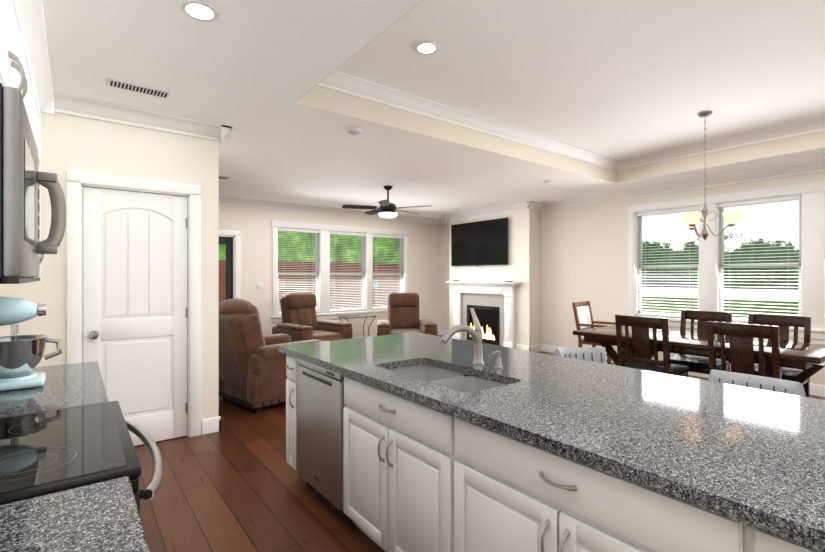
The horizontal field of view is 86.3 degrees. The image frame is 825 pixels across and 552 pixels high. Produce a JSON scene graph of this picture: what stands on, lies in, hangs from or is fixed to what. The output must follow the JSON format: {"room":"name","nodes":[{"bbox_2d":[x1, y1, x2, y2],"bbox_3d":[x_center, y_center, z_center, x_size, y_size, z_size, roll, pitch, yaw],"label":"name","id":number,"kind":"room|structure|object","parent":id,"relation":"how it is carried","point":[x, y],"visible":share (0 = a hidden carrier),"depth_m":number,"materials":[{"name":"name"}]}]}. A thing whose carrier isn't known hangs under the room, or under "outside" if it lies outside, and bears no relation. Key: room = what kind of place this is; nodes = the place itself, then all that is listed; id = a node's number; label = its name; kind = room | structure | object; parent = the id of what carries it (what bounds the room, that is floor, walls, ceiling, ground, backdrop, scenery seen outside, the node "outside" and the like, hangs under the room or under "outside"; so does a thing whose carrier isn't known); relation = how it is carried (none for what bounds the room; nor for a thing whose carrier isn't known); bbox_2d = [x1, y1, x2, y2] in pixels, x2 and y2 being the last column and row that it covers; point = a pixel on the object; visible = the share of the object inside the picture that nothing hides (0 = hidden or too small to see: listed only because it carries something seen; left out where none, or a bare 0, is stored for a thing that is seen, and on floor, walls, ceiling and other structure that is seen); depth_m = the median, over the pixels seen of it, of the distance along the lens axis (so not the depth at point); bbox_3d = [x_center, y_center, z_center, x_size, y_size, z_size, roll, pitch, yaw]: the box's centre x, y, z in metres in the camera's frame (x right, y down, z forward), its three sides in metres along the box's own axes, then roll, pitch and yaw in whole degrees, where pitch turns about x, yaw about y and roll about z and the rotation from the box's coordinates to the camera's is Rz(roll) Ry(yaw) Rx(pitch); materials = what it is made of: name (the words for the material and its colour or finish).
{"room":"kitchen","nodes":[
{"label":"kitchen","id":0,"kind":"room"},
{"bbox_2d":[0,0,19,75],"bbox_3d":[-1.182,-0.692,0.991,0.380,0.538,0.436,0,0,-37],"label":"upper cabinet","id":1,"kind":"object","parent":0,"relation":"attached to","point":[9,9],"depth_m":1.22,"materials":[{"name":"white paint"}]},
{"bbox_2d":[20,0,27,79],"bbox_3d":[-1.375,-0.692,1.244,0.380,0.538,0.436,0,0,-37],"label":"upper cabinet","id":2,"kind":"object","parent":0,"relation":"attached to","point":[23,3],"depth_m":1.54,"materials":[{"name":"white paint"}]},
{"bbox_2d":[0,76,65,283],"bbox_3d":[-1.180,-0.199,1.089,0.502,0.430,0.587,0,0,-37],"label":"microwave","id":3,"kind":"object","parent":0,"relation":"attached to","point":[22,102],"depth_m":1.07,"materials":[{"name":"grey metal"}]},
{"bbox_2d":[28,8,39,79],"bbox_3d":[-1.688,-0.467,1.651,0.380,0.986,0.560,0,0,-37],"label":"upper cabinet","id":4,"kind":"object","parent":0,"relation":"attached to","point":[33,60],"depth_m":1.76,"materials":[{"name":"white paint"}]},
{"bbox_2d":[0,361,108,416],"bbox_3d":[-1.730,0.506,1.911,0.629,0.040,1.022,0,0,-37],"label":"countertop","id":5,"kind":"structure","parent":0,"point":[66,385],"depth_m":1.83,"materials":[{"name":"grey stone"}]},
{"bbox_2d":[0,296,62,390],"bbox_3d":[-1.792,0.285,1.903,0.436,0.397,0.230,0,0,-37],"label":"stand mixer","id":6,"kind":"object","parent":5,"relation":"on","point":[21,356],"visible":1,"depth_m":1.90,"materials":[{"name":"teal metal"}]},
{"bbox_2d":[0,476,148,551],"bbox_3d":[-0.669,0.506,0.528,0.629,0.040,0.892,0,0,-37],"label":"countertop","id":7,"kind":"structure","parent":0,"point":[104,516],"depth_m":0.87,"materials":[{"name":"grey stone"}]},
{"bbox_2d":[0,112,218,433],"bbox_3d":[-2.404,0.030,3.544,1.560,2.740,0.110,0,0,-37],"label":"wall","id":8,"kind":"structure","parent":0,"point":[76,143],"depth_m":3.50,"materials":[{"name":"beige paint"}]},
{"bbox_2d":[66,170,200,436],"bbox_3d":[-2.267,0.302,3.637,0.930,2.195,0.129,0,0,-37],"label":"door frame","id":9,"kind":"structure","parent":8,"relation":"attached to","point":[76,182],"depth_m":3.60,"materials":[{"name":"white paint"}]},
{"bbox_2d":[83,187,187,445],"bbox_3d":[-2.239,0.351,3.604,0.735,2.082,0.108,0,0,-37],"label":"pantry door","id":10,"kind":"structure","parent":8,"relation":"in","point":[135,312],"depth_m":3.62,"materials":[{"name":"white paint"}]},
{"bbox_2d":[53,92,231,142],"bbox_3d":[-2.259,-1.279,3.528,1.532,0.122,0.092,0,0,-37],"label":"crown molding","id":11,"kind":"structure","parent":8,"relation":"attached to","point":[72,105],"depth_m":3.55,"materials":[{"name":"white paint"}]},
{"bbox_2d":[206,416,220,431],"bbox_3d":[-2.136,1.335,4.489,0.015,0.130,1.315,0,0,-37],"label":"baseboard","id":12,"kind":"structure","parent":8,"relation":"attached to","point":[211,425],"depth_m":3.95,"materials":[{"name":"white paint"}]},
{"bbox_2d":[219,204,439,337],"bbox_3d":[-2.325,0.030,8.262,7.710,2.740,0.140,0,0,-37],"label":"wall","id":13,"kind":"structure","parent":0,"point":[253,225],"depth_m":8.40,"materials":[{"name":"beige paint"}]},
{"bbox_2d":[219,237,232,301],"bbox_3d":[-3.450,0.361,7.355,0.852,2.054,0.099,0,0,-37],"label":"door","id":14,"kind":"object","parent":13,"relation":"attached to","point":[227,242],"visible":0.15,"depth_m":7.58,"materials":[{"name":"black glass"}]},
{"bbox_2d":[219,230,239,298],"bbox_3d":[-3.466,0.309,7.375,1.084,2.182,0.159,0,0,-37],"label":"door frame","id":15,"kind":"structure","parent":13,"relation":"attached to","point":[235,235],"depth_m":7.60,"materials":[{"name":"white paint"}]},
{"bbox_2d":[256,283,262,288],"bbox_3d":[-2.728,0.180,7.859,0.120,0.120,0.007,0,0,-37],"label":"switch plate","id":16,"kind":"object","parent":13,"relation":"attached to","point":[259,285],"depth_m":7.85,"materials":[{"name":"white plastic"}]},
{"bbox_2d":[219,196,440,224],"bbox_3d":[-2.254,-1.279,8.170,7.430,0.122,0.092,0,0,-37],"label":"crown molding","id":17,"kind":"structure","parent":13,"relation":"attached to","point":[224,200],"depth_m":8.42,"materials":[{"name":"white paint"}]},
{"bbox_2d":[271,220,408,322],"bbox_3d":[-1.352,-0.077,8.977,3.145,1.865,0.190,0,0,-37],"label":"window","id":18,"kind":"structure","parent":13,"relation":"in","point":[349,274],"depth_m":8.73,"materials":[{"name":"white paint"}]},
{"bbox_2d":[278,228,318,270],"bbox_3d":[-2.162,-0.491,8.341,0.795,0.777,0.058,0,0,-37],"label":"window blind","id":19,"kind":"object","parent":18,"relation":"attached to","point":[279,229],"depth_m":8.32,"materials":[{"name":"white plastic"}]},
{"bbox_2d":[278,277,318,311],"bbox_3d":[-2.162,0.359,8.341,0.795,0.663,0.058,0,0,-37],"label":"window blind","id":20,"kind":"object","parent":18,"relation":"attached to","point":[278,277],"depth_m":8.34,"materials":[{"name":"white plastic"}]},
{"bbox_2d":[330,232,365,311],"bbox_3d":[-1.322,-0.087,8.985,0.808,1.586,0.058,0,0,-37],"label":"window blind","id":21,"kind":"object","parent":18,"relation":"attached to","point":[336,233],"depth_m":8.96,"materials":[{"name":"white plastic"}]},
{"bbox_2d":[373,235,403,308],"bbox_3d":[-0.531,-0.088,9.592,0.789,1.583,0.058,0,0,-37],"label":"window blind","id":22,"kind":"object","parent":18,"relation":"attached to","point":[374,236],"depth_m":9.55,"materials":[{"name":"white plastic"}]},
{"bbox_2d":[42,0,824,218],"bbox_3d":[0.853,-1.550,4.121,7.710,0.420,10.580,0,0,-37],"label":"ceiling","id":23,"kind":"structure","parent":0,"point":[619,79],"depth_m":3.53,"materials":[{"name":"white paint"}]},
{"bbox_2d":[106,78,169,97],"bbox_3d":[-1.954,-1.335,3.138,0.380,0.010,0.130,0,0,-37],"label":"ceiling vent","id":24,"kind":"object","parent":23,"relation":"in","point":[135,88],"depth_m":3.12,"materials":[{"name":"white metal"}]},
{"bbox_2d":[180,0,218,21],"bbox_3d":[-1.070,-1.335,2.216,0.175,0.010,0.175,0,0,13],"label":"recessed light","id":25,"kind":"object","parent":23,"relation":"in","point":[199,10],"depth_m":2.20,"materials":[{"name":"white plastic"}]},
{"bbox_2d":[219,175,229,179],"bbox_3d":[-2.581,-1.335,5.960,0.180,0.010,0.180,0,0,-37],"label":"ceiling vent","id":26,"kind":"object","parent":23,"relation":"in","point":[220,177],"depth_m":5.95,"materials":[{"name":"white metal"}]},
{"bbox_2d":[347,128,361,135],"bbox_3d":[-0.531,-1.323,4.042,0.139,0.035,0.139,0,0,44],"label":"smoke detector","id":27,"kind":"object","parent":23,"relation":"attached to","point":[354,131],"depth_m":4.00,"materials":[{"name":"white plastic"}]},
{"bbox_2d":[342,186,431,223],"bbox_3d":[-0.383,-1.060,6.628,1.314,0.560,1.284,0,0,-37],"label":"ceiling fan","id":28,"kind":"object","parent":23,"relation":"hanging from","point":[386,209],"visible":1,"depth_m":6.50,"materials":[{"name":"black metal"}]},
{"bbox_2d":[414,41,438,53],"bbox_3d":[0.101,-1.635,3.153,0.175,0.010,0.175,0,0,13],"label":"recessed light","id":29,"kind":"object","parent":23,"relation":"in","point":[423,47],"depth_m":3.14,"materials":[{"name":"white"}]},
{"bbox_2d":[317,70,620,169],"bbox_3d":[1.044,-1.579,4.840,4.650,0.122,0.092,0,0,-37],"label":"crown molding","id":30,"kind":"structure","parent":23,"relation":"attached to","point":[335,80],"depth_m":4.33,"materials":[{"name":"white paint"}]},
{"bbox_2d":[683,111,741,239],"bbox_3d":[2.925,-0.995,4.389,0.515,1.290,0.529,0,0,-37],"label":"chandelier","id":31,"kind":"object","parent":23,"relation":"hanging from","point":[693,220],"visible":1,"depth_m":4.37,"materials":[{"name":"silver metal"}]},
{"bbox_2d":[615,116,824,170],"bbox_3d":[4.471,-1.579,4.282,0.092,0.122,5.150,0,0,-37],"label":"crown molding","id":32,"kind":"structure","parent":23,"relation":"attached to","point":[816,124],"depth_m":5.20,"materials":[{"name":"white paint"}]},
{"bbox_2d":[134,335,824,551],"bbox_3d":[0.853,1.440,4.121,7.710,0.080,10.580,0,0,-37],"label":"floor","id":33,"kind":"structure","parent":0,"point":[237,483],"depth_m":2.77,"materials":[{"name":"brown wood"}]},
{"bbox_2d":[0,401,163,514],"bbox_3d":[-1.133,0.858,1.229,0.746,1.085,0.754,0,0,-37],"label":"range","id":34,"kind":"object","parent":33,"relation":"on","point":[42,453],"visible":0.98,"depth_m":1.21,"materials":[{"name":"black glass"}]},
{"bbox_2d":[219,298,322,412],"bbox_3d":[-1.677,0.822,5.006,0.980,1.156,1.087,0,0,42],"label":"recliner","id":35,"kind":"object","parent":33,"relation":"on","point":[252,368],"visible":0.65,"depth_m":4.54,"materials":[{"name":"brown leather"}]},
{"bbox_2d":[272,293,351,341],"bbox_3d":[-1.669,0.847,7.227,1.060,1.106,0.980,0,0,44],"label":"recliner","id":36,"kind":"object","parent":33,"relation":"on","point":[300,322],"visible":0.67,"depth_m":7.23,"materials":[{"name":"brown leather"}]},
{"bbox_2d":[338,314,375,336],"bbox_3d":[-1.076,1.090,8.565,0.706,0.630,0.416,0,0,-34],"label":"side table","id":37,"kind":"object","parent":33,"relation":"on","point":[347,317],"visible":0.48,"depth_m":8.54,"materials":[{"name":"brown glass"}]},
{"bbox_2d":[376,293,437,335],"bbox_3d":[-0.125,0.847,7.499,0.980,1.106,1.060,0,0,-6],"label":"recliner","id":38,"kind":"object","parent":33,"relation":"on","point":[403,315],"visible":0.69,"depth_m":7.67,"materials":[{"name":"brown leather"}]},
{"bbox_2d":[446,280,520,348],"bbox_3d":[1.363,0.745,8.823,0.190,1.310,1.860,0,0,-37],"label":"fireplace","id":39,"kind":"object","parent":33,"relation":"on","point":[493,304],"visible":0.77,"depth_m":8.70,"materials":[{"name":"white paint"}]},
{"bbox_2d":[282,352,824,551],"bbox_3d":[0.625,0.963,1.953,1.130,0.875,3.579,0,0,-37],"label":"kitchen island","id":40,"kind":"object","parent":33,"relation":"on","point":[414,442],"depth_m":1.65,"materials":[{"name":"white paint"}]},
{"bbox_2d":[296,357,352,527],"bbox_3d":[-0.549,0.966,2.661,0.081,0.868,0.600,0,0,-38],"label":"dishwasher","id":41,"kind":"object","parent":40,"relation":"in","point":[320,404],"depth_m":2.59,"materials":[{"name":"silver metal"}]},
{"bbox_2d":[278,332,824,547],"bbox_3d":[0.658,0.505,1.980,1.205,0.040,3.660,0,0,-37],"label":"island countertop","id":42,"kind":"structure","parent":40,"relation":"on","point":[752,453],"depth_m":1.50,"materials":[{"name":"grey stone"}]},
{"bbox_2d":[390,360,509,391],"bbox_3d":[0.149,0.627,2.220,0.430,0.227,0.800,0,0,-37],"label":"sink","id":43,"kind":"object","parent":42,"relation":"in","point":[436,373],"depth_m":2.40,"materials":[{"name":"silver metal"}]},
{"bbox_2d":[438,308,505,367],"bbox_3d":[0.300,0.333,2.327,0.294,0.305,0.230,0,0,-37],"label":"faucet","id":44,"kind":"object","parent":42,"relation":"on","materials":[{"name":"silver metal"}]},
{"bbox_2d":[554,347,606,363],"bbox_3d":[1.116,0.932,2.668,0.484,0.939,0.503,0,0,-9],"label":"counter stool","id":45,"kind":"object","parent":33,"relation":"on","point":[595,354],"visible":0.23,"depth_m":2.85,"materials":[{"name":"white wood"}]},
{"bbox_2d":[572,301,615,363],"bbox_3d":[2.806,0.900,6.649,0.574,1.000,0.556,0,0,44],"label":"dining chair","id":46,"kind":"object","parent":33,"relation":"on","point":[583,315],"visible":0.46,"depth_m":6.69,"materials":[{"name":"brown wood"}]},
{"bbox_2d":[615,315,688,376],"bbox_3d":[2.436,0.899,4.491,0.531,1.001,0.506,0,0,-37],"label":"dining chair","id":47,"kind":"object","parent":33,"relation":"on","point":[641,359],"visible":0.71,"depth_m":4.35,"materials":[{"name":"brown wood"}]},
{"bbox_2d":[663,310,731,373],"bbox_3d":[3.136,0.899,4.839,0.531,1.001,0.506,0,0,-37],"label":"dining chair","id":48,"kind":"object","parent":33,"relation":"on","point":[697,364],"visible":0.4,"depth_m":4.88,"materials":[{"name":"brown wood"}]},
{"bbox_2d":[573,325,824,382],"bbox_3d":[2.880,1.018,4.542,0.940,0.765,2.140,0,0,-37],"label":"dining table","id":49,"kind":"object","parent":33,"relation":"on","point":[808,358],"visible":0.29,"depth_m":4.14,"materials":[{"name":"brown wood"}]},
{"bbox_2d":[707,321,780,378],"bbox_3d":[2.941,0.899,3.833,0.531,1.001,0.506,0,0,-37],"label":"dining chair","id":50,"kind":"object","parent":33,"relation":"on","point":[741,336],"visible":0.54,"depth_m":3.68,"materials":[{"name":"brown wood"}]},
{"bbox_2d":[709,369,805,396],"bbox_3d":[1.446,0.932,1.942,0.503,0.939,0.484,0,0,-37],"label":"counter stool","id":51,"kind":"object","parent":33,"relation":"on","point":[767,383],"visible":0.17,"depth_m":2.06,"materials":[{"name":"white wood"}]},
{"bbox_2d":[748,314,810,396],"bbox_3d":[3.531,0.899,4.323,0.531,1.001,0.506,0,0,-37],"label":"dining chair","id":52,"kind":"object","parent":33,"relation":"on","point":[783,323],"visible":0.25,"depth_m":4.37,"materials":[{"name":"brown wood"}]},
{"bbox_2d":[449,209,540,345],"bbox_3d":[1.606,0.030,8.953,0.348,2.740,2.150,0,0,-37],"label":"wall","id":53,"kind":"structure","parent":0,"point":[523,266],"depth_m":8.17,"materials":[{"name":"beige paint"}]},
{"bbox_2d":[451,218,507,265],"bbox_3d":[1.336,-0.653,8.953,0.078,0.904,1.540,0,0,-37],"label":"wall-mounted tv","id":54,"kind":"object","parent":53,"relation":"attached to","point":[485,242],"visible":1,"depth_m":8.85,"materials":[{"name":"black"}]},
{"bbox_2d":[441,201,536,221],"bbox_3d":[1.443,-1.279,8.828,0.122,0.122,2.334,0,0,-37],"label":"crown molding","id":55,"kind":"structure","parent":53,"relation":"attached to","point":[523,205],"depth_m":8.63,"materials":[{"name":"white paint"}]},
{"bbox_2d":[451,337,530,350],"bbox_3d":[1.462,1.335,8.842,0.015,0.130,2.180,0,0,-37],"label":"baseboard","id":56,"kind":"structure","parent":53,"relation":"attached to","point":[522,347],"depth_m":8.08,"materials":[{"name":"white paint"}]},
{"bbox_2d":[531,344,540,351],"bbox_3d":[2.269,1.335,8.098,0.300,0.130,0.015,0,0,-37],"label":"baseboard","id":57,"kind":"structure","parent":53,"relation":"attached to","point":[534,348],"depth_m":8.10,"materials":[{"name":"white paint"}]},
{"bbox_2d":[440,171,824,384],"bbox_3d":[3.898,0.030,6.369,0.140,2.740,10.440,0,0,-37],"label":"wall","id":58,"kind":"structure","parent":0,"point":[584,252],"depth_m":7.46,"materials":[{"name":"beige paint"}]},
{"bbox_2d":[537,159,824,209],"bbox_3d":[4.631,-1.279,5.224,0.092,0.122,7.450,0,0,-37],"label":"crown molding","id":59,"kind":"structure","parent":58,"relation":"attached to","point":[817,165],"depth_m":6.10,"materials":[{"name":"white paint"}]},
{"bbox_2d":[541,344,824,396],"bbox_3d":[4.662,1.335,5.247,0.015,0.130,7.450,0,0,-37],"label":"baseboard","id":60,"kind":"structure","parent":58,"relation":"attached to","point":[815,389],"depth_m":6.07,"materials":[{"name":"white paint"}]},
{"bbox_2d":[627,181,824,339],"bbox_3d":[4.426,-0.180,5.640,0.190,1.840,3.310,0,0,-37],"label":"dining window","id":61,"kind":"structure","parent":58,"relation":"in","point":[641,227],"depth_m":5.90,"materials":[{"name":"white paint"}]},
{"bbox_2d":[637,279,697,317],"bbox_3d":[3.755,0.324,6.495,0.058,0.545,0.827,0,0,-37],"label":"window blind","id":62,"kind":"object","parent":61,"relation":"attached to","point":[637,279],"depth_m":6.51,"materials":[{"name":"white plastic"}]},
{"bbox_2d":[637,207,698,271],"bbox_3d":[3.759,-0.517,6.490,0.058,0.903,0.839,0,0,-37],"label":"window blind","id":63,"kind":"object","parent":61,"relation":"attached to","point":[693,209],"depth_m":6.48,"materials":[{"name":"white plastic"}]},
{"bbox_2d":[718,195,800,242],"bbox_3d":[4.418,-0.685,5.631,0.058,0.566,0.847,0,0,-37],"label":"window blind","id":64,"kind":"object","parent":61,"relation":"attached to","point":[722,206],"depth_m":5.54,"materials":[{"name":"white plastic"}]},
{"bbox_2d":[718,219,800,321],"bbox_3d":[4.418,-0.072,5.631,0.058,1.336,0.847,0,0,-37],"label":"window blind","id":65,"kind":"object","parent":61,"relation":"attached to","point":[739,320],"depth_m":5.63,"materials":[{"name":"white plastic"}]},
{"label":"outside","id":66,"kind":"structure","parent":0,"visible":0},
{"bbox_2d":[642,296,798,317],"bbox_3d":[15.584,1.825,18.261,32.840,0.050,60.000,0,0,-37],"label":"lawn","id":67,"kind":"structure","parent":66,"point":[724,302],"depth_m":25.97,"materials":[{"name":"green plant"}]},
{"bbox_2d":[219,231,398,263],"bbox_3d":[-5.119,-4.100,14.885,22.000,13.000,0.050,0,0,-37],"label":"foliage","id":68,"kind":"object","parent":67,"relation":"on","point":[387,248],"depth_m":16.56,"materials":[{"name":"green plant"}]},
{"bbox_2d":[642,287,798,300],"bbox_3d":[28.631,1.370,28.271,0.050,0.840,60.000,0,0,-37],"label":"fence","id":69,"kind":"object","parent":67,"relation":"on","point":[739,293],"depth_m":33.34,"materials":[{"name":"white wood"}]},
{"bbox_2d":[642,200,798,288],"bbox_3d":[58.005,-19.600,50.811,0.100,58.000,170.000,0,0,-37],"label":"horizon","id":70,"kind":"structure","parent":66,"point":[683,240],"depth_m":63.88,"materials":[{"name":"white"}]},
{"bbox_3d":[-2.991,1.725,12.112,22.000,0.050,6.740,0,0,-37],"label":"ground","id":71,"kind":"structure","parent":66,"visible":0},
{"bbox_2d":[219,260,399,311],"bbox_3d":[-2.787,0.595,11.846,18.000,2.110,0.110,0,0,-37],"label":"fence","id":72,"kind":"object","parent":71,"relation":"on","point":[280,263],"depth_m":12.32,"materials":[{"name":"wood"}]},
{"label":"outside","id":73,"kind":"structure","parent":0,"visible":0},
{"bbox_2d":[642,275,697,287],"bbox_3d":[34.628,3.100,63.125,8.600,6.600,15.000,0,0,-37],"label":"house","id":74,"kind":"structure","parent":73,"point":[686,282],"depth_m":59.77,"materials":[{"name":"white"}]},
{"bbox_2d":[767,283,798,289],"bbox_3d":[47.412,3.000,46.464,8.600,6.800,17.001,0,0,-37],"label":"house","id":75,"kind":"structure","parent":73,"point":[792,285],"depth_m":47.74,"materials":[{"name":"white"}]}
]}

